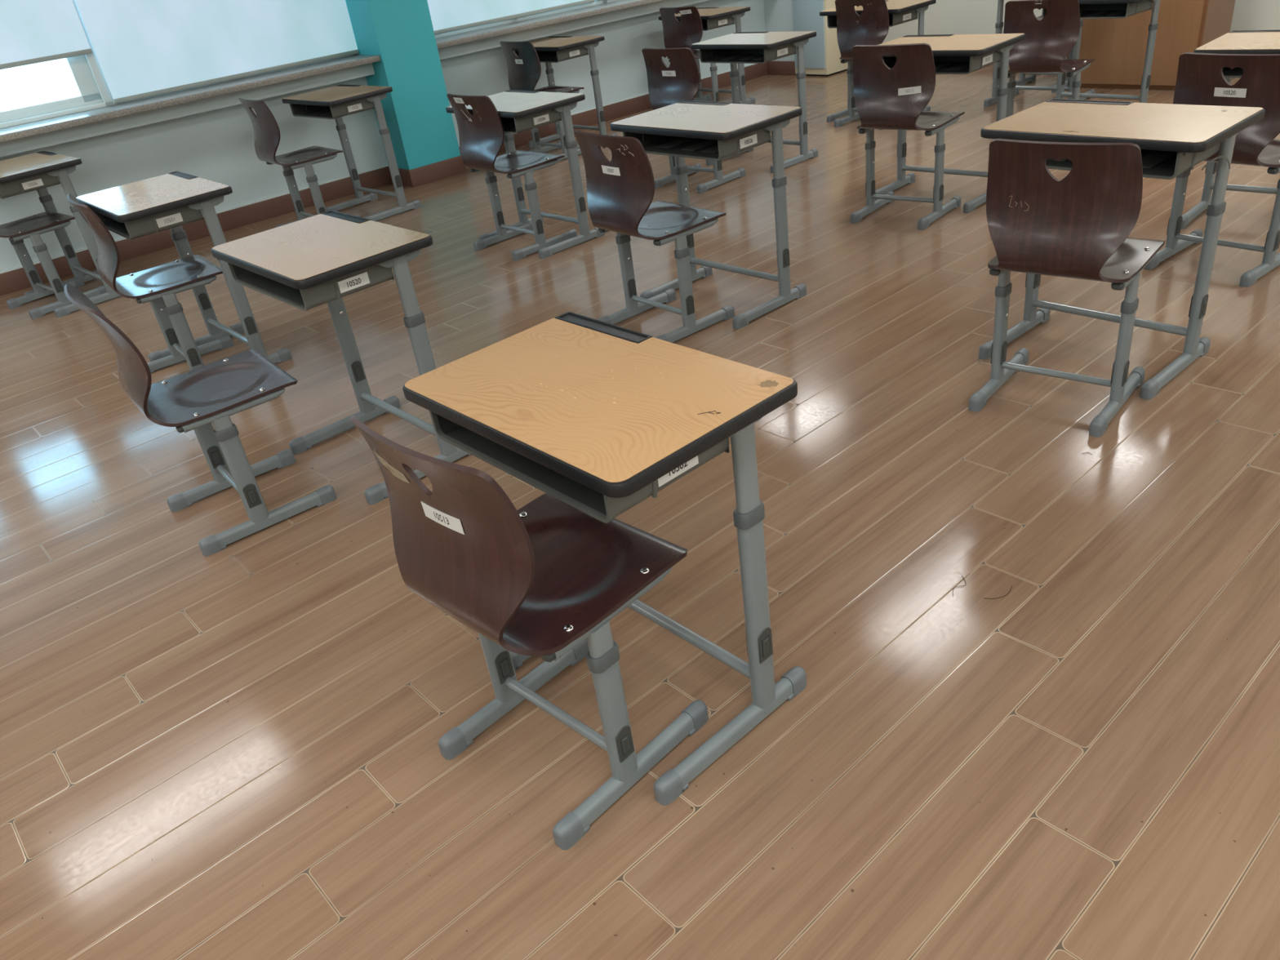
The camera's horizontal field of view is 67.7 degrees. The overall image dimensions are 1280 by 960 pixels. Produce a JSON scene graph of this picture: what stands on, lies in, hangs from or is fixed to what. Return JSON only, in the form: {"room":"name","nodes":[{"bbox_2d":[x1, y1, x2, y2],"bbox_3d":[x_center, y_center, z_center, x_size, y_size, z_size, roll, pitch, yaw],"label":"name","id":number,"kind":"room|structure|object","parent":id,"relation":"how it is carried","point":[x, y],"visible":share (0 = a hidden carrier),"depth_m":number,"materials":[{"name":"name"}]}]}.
{"room":"classroom","nodes":[
{"label":"classroom","id":0,"kind":"room"},
{"bbox_2d":[0,0,765,271],"bbox_3d":[-3.321,-2.631,5.453,12.950,2.700,0.431,-29,36,-30],"label":"wall","id":1,"kind":"structure","parent":0,"point":[212,139],"depth_m":6.34,"materials":[{"name":"paint"}]},
{"bbox_2d":[0,0,358,128],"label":"window","id":2,"kind":"structure","parent":1,"relation":"in","point":[86,70],"depth_m":5.59,"materials":[{"name":"plastic"}]},
{"bbox_2d":[0,0,92,70],"bbox_3d":[-3.570,-2.905,5.008,0.790,1.373,0.056,-29,36,-30],"label":"roller blind","id":3,"kind":"object","parent":2,"relation":"attached to","point":[32,32],"visible":1,"depth_m":5.37,"materials":[{"name":"fabric"}]},
{"bbox_2d":[75,0,359,103],"bbox_3d":[-2.632,-3.287,5.695,1.611,1.656,0.056,-29,36,-30],"label":"roller blind","id":4,"kind":"object","parent":2,"relation":"attached to","point":[143,48],"visible":1,"depth_m":5.91,"materials":[{"name":"fabric"}]},
{"bbox_2d":[0,54,380,142],"bbox_3d":[-3.304,-2.045,5.459,3.898,0.036,0.340,-29,36,-30],"label":"window sill","id":5,"kind":"structure","parent":1,"relation":"attached to","point":[18,131],"depth_m":5.71,"materials":[{"name":"stone"}]},
{"bbox_2d":[0,62,768,295],"bbox_3d":[-3.407,-1.348,5.864,12.175,0.118,0.030,-29,36,-30],"label":"baseboard","id":6,"kind":"structure","parent":1,"relation":"attached to","point":[15,280],"depth_m":6.47,"materials":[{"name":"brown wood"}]},
{"bbox_2d":[435,0,619,38],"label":"window","id":7,"kind":"structure","parent":1,"relation":"in","point":[512,20],"depth_m":7.23,"materials":[{"name":"plastic"}]},
{"bbox_2d":[426,0,594,35],"bbox_3d":[-1.040,-4.165,6.755,1.530,1.638,0.056,-29,36,-30],"label":"roller blind","id":8,"kind":"object","parent":7,"relation":"attached to","point":[446,15],"visible":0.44,"depth_m":7.00,"materials":[{"name":"fabric"}]},
{"bbox_2d":[435,0,663,48],"bbox_3d":[-0.165,-3.760,7.557,3.548,0.036,0.340,-29,36,-30],"label":"trim","id":9,"kind":"structure","parent":1,"relation":"attached to","point":[460,38],"depth_m":7.04,"materials":[{"name":"stone"}]},
{"bbox_2d":[345,0,460,169],"bbox_3d":[-1.802,-3.404,6.373,0.420,2.700,0.600,-29,36,-30],"label":"wall pillar","id":10,"kind":"structure","parent":0,"point":[422,133],"depth_m":6.49,"materials":[{"name":"teal paint"}]},
{"bbox_2d":[388,155,466,186],"bbox_3d":[-1.543,-2.255,6.924,0.444,0.118,0.322,-29,36,-30],"label":"baseboard","id":11,"kind":"structure","parent":10,"relation":"attached to","point":[449,167],"depth_m":6.79,"materials":[{"name":"brown wood"}]},
{"bbox_2d":[0,62,1279,959],"bbox_3d":[-0.432,-0.099,3.201,12.950,0.050,8.900,-29,36,-30],"label":"floor","id":12,"kind":"structure","parent":0,"point":[233,753],"depth_m":2.25,"materials":[{"name":"brown wood"}]},
{"bbox_2d":[0,210,106,319],"bbox_3d":[-3.320,-1.353,5.178,0.407,0.802,0.424,19,40,38],"label":"chair","id":13,"kind":"object","parent":12,"relation":"on","point":[33,226],"visible":0.99,"depth_m":5.20,"materials":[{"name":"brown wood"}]},
{"bbox_2d":[0,151,119,317],"bbox_3d":[-3.214,-1.352,5.215,0.650,0.737,0.451,22,42,41],"label":"school desk","id":14,"kind":"object","parent":12,"relation":"on","point":[38,171],"visible":0.81,"depth_m":5.04,"materials":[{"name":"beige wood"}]},
{"bbox_2d":[36,151,58,155],"bbox_3d":[-3.260,-1.796,5.251,0.266,0.005,0.040,22,42,40],"label":"tray","id":15,"kind":"object","parent":14,"relation":"on","point":[42,153],"depth_m":5.24,"materials":[{"name":"grey plastic"}]},
{"bbox_2d":[66,193,234,373],"bbox_3d":[-1.970,-0.815,3.953,0.424,0.792,0.407,-27,35,-28],"label":"chair","id":16,"kind":"object","parent":12,"relation":"on","point":[158,286],"visible":0.96,"depth_m":3.89,"materials":[{"name":"brown wood"}]},
{"bbox_2d":[75,171,292,363],"bbox_3d":[-1.909,-0.842,4.025,0.451,0.750,0.650,-30,37,-32],"label":"school desk","id":17,"kind":"object","parent":12,"relation":"on","point":[171,201],"visible":0.84,"depth_m":3.82,"materials":[{"name":"beige wood"}]},
{"bbox_2d":[168,171,198,179],"bbox_3d":[-1.941,-1.294,4.056,0.040,0.005,0.266,-30,37,-32],"label":"tray","id":18,"kind":"object","parent":17,"relation":"on","point":[177,175],"depth_m":4.05,"materials":[{"name":"grey plastic"}]},
{"bbox_2d":[64,283,336,556],"bbox_3d":[-1.300,-0.247,2.853,0.457,0.774,0.407,-27,35,-29],"label":"chair","id":19,"kind":"object","parent":12,"relation":"on","point":[195,399],"visible":1,"depth_m":2.83,"materials":[{"name":"brown wood"}]},
{"bbox_2d":[238,97,360,227],"bbox_3d":[-2.084,-1.948,5.858,0.424,0.814,0.407,-29,36,-31],"label":"chair","id":20,"kind":"object","parent":12,"relation":"on","point":[265,126],"visible":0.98,"depth_m":5.74,"materials":[{"name":"brown wood"}]},
{"bbox_2d":[211,210,471,504],"bbox_3d":[-0.922,-0.411,3.072,0.451,0.736,0.650,-31,37,-33],"label":"school desk","id":21,"kind":"object","parent":12,"relation":"on","point":[307,264],"visible":0.88,"depth_m":2.87,"materials":[{"name":"beige wood"}]},
{"bbox_2d":[321,210,370,223],"bbox_3d":[-0.958,-0.856,3.107,0.040,0.005,0.266,-30,37,-33],"label":"tray","id":22,"kind":"object","parent":21,"relation":"on","point":[333,215],"depth_m":3.10,"materials":[{"name":"grey plastic"}]},
{"bbox_2d":[281,84,421,221],"bbox_3d":[-1.824,-2.077,6.080,0.451,0.743,0.650,-32,38,-34],"label":"school desk","id":23,"kind":"object","parent":12,"relation":"on","point":[336,102],"visible":0.94,"depth_m":5.97,"materials":[{"name":"grey metal"}]},
{"bbox_2d":[337,84,361,86],"bbox_3d":[-1.868,-2.524,6.114,0.040,0.005,0.266,-32,38,-34],"label":"tray","id":24,"kind":"object","parent":23,"relation":"on","point":[337,85],"depth_m":6.10,"materials":[{"name":"grey plastic"}]},
{"bbox_2d":[446,93,577,260],"bbox_3d":[-0.667,-1.625,4.979,0.424,0.802,0.407,-30,37,-32],"label":"chair","id":25,"kind":"object","parent":12,"relation":"on","point":[481,135],"visible":0.99,"depth_m":4.88,"materials":[{"name":"brown wood"}]},
{"bbox_2d":[445,89,604,258],"bbox_3d":[-0.590,-1.620,5.027,0.451,0.725,0.650,-30,37,-32],"label":"school desk","id":26,"kind":"object","parent":12,"relation":"on","point":[518,111],"visible":0.88,"depth_m":4.87,"materials":[{"name":"grey metal"}]},
{"bbox_2d":[506,89,538,93],"bbox_3d":[-0.624,-2.060,5.064,0.040,0.005,0.266,-30,37,-32],"label":"tray","id":27,"kind":"object","parent":26,"relation":"on","point":[510,91],"depth_m":5.06,"materials":[{"name":"grey plastic"}]},
{"bbox_2d":[349,415,708,850],"bbox_3d":[-0.186,0.197,1.808,0.407,0.801,0.424,21,41,40],"label":"chair","id":28,"kind":"object","parent":12,"relation":"on","point":[546,578],"visible":1,"depth_m":1.70,"materials":[{"name":"brown wood"}]},
{"bbox_2d":[499,40,584,160],"bbox_3d":[-0.672,-2.740,6.841,0.424,0.810,0.407,-29,36,-31],"label":"chair","id":29,"kind":"object","parent":12,"relation":"on","point":[524,70],"visible":0.54,"depth_m":6.67,"materials":[{"name":"brown wood"}]},
{"bbox_2d":[513,35,617,148],"bbox_3d":[-0.570,-2.893,7.151,0.451,0.729,0.650,-30,37,-32],"label":"school desk","id":30,"kind":"object","parent":12,"relation":"on","point":[549,50],"visible":0.79,"depth_m":6.96,"materials":[{"name":"grey metal"}]},
{"bbox_2d":[548,35,573,37],"bbox_3d":[-0.602,-3.335,7.187,0.040,0.005,0.266,-30,37,-32],"label":"tray","id":31,"kind":"object","parent":30,"relation":"on","point":[559,36],"depth_m":7.16,"materials":[{"name":"grey plastic"}]},
{"bbox_2d":[402,311,806,805],"bbox_3d":[-0.043,0.132,1.939,0.451,0.743,0.650,-30,37,-32],"label":"school desk","id":32,"kind":"object","parent":12,"relation":"on","point":[598,417],"visible":0.85,"depth_m":1.72,"materials":[{"name":"beige wood"}]},
{"bbox_2d":[555,311,652,343],"bbox_3d":[-0.079,-0.315,1.972,0.040,0.005,0.266,-30,37,-32],"label":"tray","id":33,"kind":"object","parent":32,"relation":"on","point":[600,328],"depth_m":1.96,"materials":[{"name":"grey plastic"}]},
{"bbox_2d":[573,130,734,342],"bbox_3d":[0.059,-0.989,3.743,0.424,0.794,0.407,-28,36,-30],"label":"chair","id":34,"kind":"object","parent":12,"relation":"on","point":[620,191],"visible":0.99,"depth_m":3.63,"materials":[{"name":"brown wood"}]},
{"bbox_2d":[641,47,746,193],"bbox_3d":[0.318,-2.168,5.658,0.407,0.790,0.425,22,42,41],"label":"chair","id":35,"kind":"object","parent":12,"relation":"on","point":[679,82],"visible":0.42,"depth_m":5.47,"materials":[{"name":"brown wood"}]},
{"bbox_2d":[659,5,732,102],"bbox_3d":[0.458,-3.344,7.580,0.407,0.803,0.424,21,42,40],"label":"chair","id":36,"kind":"object","parent":12,"relation":"on","point":[688,31],"visible":0.42,"depth_m":7.36,"materials":[{"name":"brown wood"}]},
{"bbox_2d":[658,6,755,104],"bbox_3d":[0.554,-3.410,7.751,0.451,0.718,0.650,-27,35,-28],"label":"school desk","id":37,"kind":"object","parent":12,"relation":"on","point":[712,18],"visible":0.47,"depth_m":7.51,"materials":[{"name":"grey metal"}]},
{"bbox_2d":[609,100,806,328],"bbox_3d":[0.298,-1.095,3.897,0.451,0.758,0.650,-30,37,-32],"label":"school desk","id":38,"kind":"object","parent":12,"relation":"on","point":[699,130],"visible":0.94,"depth_m":3.73,"materials":[{"name":"grey metal"}]},
{"bbox_2d":[678,100,730,105],"bbox_3d":[0.262,-1.549,3.926,0.040,0.005,0.266,-30,37,-32],"label":"tray","id":39,"kind":"object","parent":38,"relation":"on","point":[685,102],"depth_m":3.92,"materials":[{"name":"grey plastic"}]},
{"bbox_2d":[690,31,817,173],"bbox_3d":[0.727,-2.351,5.923,0.451,0.728,0.650,-30,37,-32],"label":"school desk","id":40,"kind":"object","parent":12,"relation":"on","point":[740,47],"visible":0.83,"depth_m":5.76,"materials":[{"name":"grey metal"}]},
{"bbox_2d":[733,31,767,33],"bbox_3d":[0.693,-2.792,5.960,0.040,0.005,0.266,-30,37,-32],"label":"tray","id":41,"kind":"object","parent":40,"relation":"on","point":[737,32],"depth_m":5.95,"materials":[{"name":"grey plastic"}]},
{"bbox_2d":[792,0,848,75],"bbox_3d":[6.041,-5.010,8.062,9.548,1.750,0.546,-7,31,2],"label":"tall cabinet","id":42,"kind":"object","parent":12,"relation":"on","point":[822,54],"visible":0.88,"depth_m":8.39,"materials":[{"name":"beige metal"}]},
{"bbox_2d":[834,0,888,129],"bbox_3d":[1.594,-2.846,6.464,0.424,0.805,0.407,-31,37,-33],"label":"chair","id":43,"kind":"object","parent":12,"relation":"on","point":[871,27],"visible":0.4,"depth_m":6.26,"materials":[{"name":"brown wood"}]},
{"bbox_2d":[819,0,936,122],"bbox_3d":[1.638,-2.880,6.589,0.451,0.724,0.650,-31,37,-33],"label":"school desk","id":44,"kind":"object","parent":12,"relation":"on","point":[900,11],"visible":0.3,"depth_m":6.31,"materials":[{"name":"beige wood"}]},
{"bbox_2d":[849,43,964,229],"bbox_3d":[1.283,-1.684,4.583,0.407,0.815,0.425,18,39,37],"label":"chair","id":45,"kind":"object","parent":12,"relation":"on","point":[895,98],"visible":1,"depth_m":4.41,"materials":[{"name":"brown wood"}]},
{"bbox_2d":[875,33,1025,213],"bbox_3d":[1.500,-1.795,4.786,0.650,0.743,0.451,22,42,41],"label":"school desk","id":46,"kind":"object","parent":12,"relation":"on","point":[953,54],"visible":0.68,"depth_m":4.60,"materials":[{"name":"beige wood"}]},
{"bbox_2d":[903,34,954,36],"bbox_3d":[1.454,-2.242,4.820,0.266,0.005,0.040,22,42,41],"label":"tray","id":47,"kind":"object","parent":46,"relation":"on","point":[938,35],"depth_m":4.80,"materials":[{"name":"grey plastic"}]},
{"bbox_2d":[983,0,1095,106],"bbox_3d":[2.701,-2.938,6.379,0.451,0.770,0.650,-30,37,-32],"label":"school desk","id":48,"kind":"object","parent":12,"relation":"on","point":[999,24],"visible":0.47,"depth_m":6.43,"materials":[{"name":"grey metal"}]},
{"bbox_2d":[1015,15,1072,93],"bbox_3d":[2.894,-3.216,6.766,0.424,0.800,0.407,-30,37,-32],"label":"chair","id":49,"kind":"object","parent":12,"relation":"on","point":[1023,79],"visible":0.04,"depth_m":7.03,"materials":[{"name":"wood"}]},
{"bbox_2d":[1003,0,1094,117],"bbox_3d":[2.303,-2.315,5.412,0.407,0.792,0.424,17,39,36],"label":"chair","id":50,"kind":"object","parent":12,"relation":"on","point":[1046,46],"visible":0.86,"depth_m":5.20,"materials":[{"name":"brown wood"}]},
{"bbox_2d":[968,138,1164,436],"bbox_3d":[1.261,-0.617,2.799,0.407,0.818,0.424,18,39,37],"label":"chair","id":51,"kind":"object","parent":12,"relation":"on","point":[1078,225],"visible":1,"depth_m":2.61,"materials":[{"name":"brown wood"}]},
{"bbox_2d":[1041,0,1159,102],"bbox_3d":[2.793,-2.591,5.842,0.451,0.701,0.650,-28,36,-29],"label":"school desk","id":52,"kind":"object","parent":12,"relation":"on","point":[1089,9],"visible":0.51,"depth_m":5.69,"materials":[{"name":"grey metal"}]},
{"bbox_2d":[978,98,1265,399],"bbox_3d":[1.463,-0.746,3.016,0.451,0.766,0.650,-30,37,-32],"label":"school desk","id":53,"kind":"object","parent":12,"relation":"on","point":[1172,139],"visible":0.79,"depth_m":2.83,"materials":[{"name":"beige wood"}]},
{"bbox_2d":[1045,98,1133,105],"bbox_3d":[1.430,-1.204,3.043,0.040,0.005,0.266,-30,37,-32],"label":"tray","id":54,"kind":"object","parent":53,"relation":"on","point":[1052,100],"depth_m":3.04,"materials":[{"name":"grey plastic"}]},
{"bbox_2d":[1079,0,1235,89],"bbox_3d":[3.454,-3.220,6.390,0.520,1.050,0.860,-30,37,-32],"label":"cabinet","id":55,"kind":"object","parent":12,"relation":"on","point":[1117,46],"visible":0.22,"depth_m":6.34,"materials":[{"name":"brown wood"}]},
{"bbox_2d":[1143,52,1279,287],"bbox_3d":[2.232,-1.198,3.556,0.424,0.792,0.407,-27,35,-29],"label":"chair","id":56,"kind":"object","parent":12,"relation":"on","point":[1201,80],"visible":0.59,"depth_m":3.37,"materials":[{"name":"brown wood"}]},
{"bbox_2d":[1180,29,1279,229],"bbox_3d":[2.619,-1.406,3.881,0.650,0.720,0.451,22,42,41],"label":"school desk","id":57,"kind":"object","parent":12,"relation":"on","point":[1238,42],"visible":0.48,"depth_m":3.87,"materials":[{"name":"beige wood"}]},
{"bbox_2d":[1229,29,1279,32],"bbox_3d":[2.573,-1.843,3.921,0.266,0.005,0.040,22,42,41],"label":"tray","id":58,"kind":"object","parent":57,"relation":"on","point":[1237,31],"depth_m":3.94,"materials":[{"name":"grey plastic"}]},
{"bbox_2d":[764,0,796,75],"bbox_3d":[1.351,-5.116,8.463,0.775,2.700,0.630,-29,36,-30],"label":"wall","id":59,"kind":"structure","parent":0,"point":[778,14],"depth_m":8.62,"materials":[{"name":"paint"}]},
{"bbox_2d":[882,0,1279,43],"bbox_3d":[4.334,-3.969,5.804,0.100,2.700,8.900,-29,36,-30],"label":"wall","id":60,"kind":"structure","parent":0,"point":[944,16],"depth_m":8.01,"materials":[{"name":"paint"}]},
{"bbox_2d":[767,53,1069,75],"bbox_3d":[4.250,-2.637,6.133,0.795,0.118,8.610,-29,36,-30],"label":"baseboard","id":61,"kind":"structure","parent":60,"relation":"attached to","point":[774,68],"depth_m":8.80,"materials":[{"name":"brown wood"}]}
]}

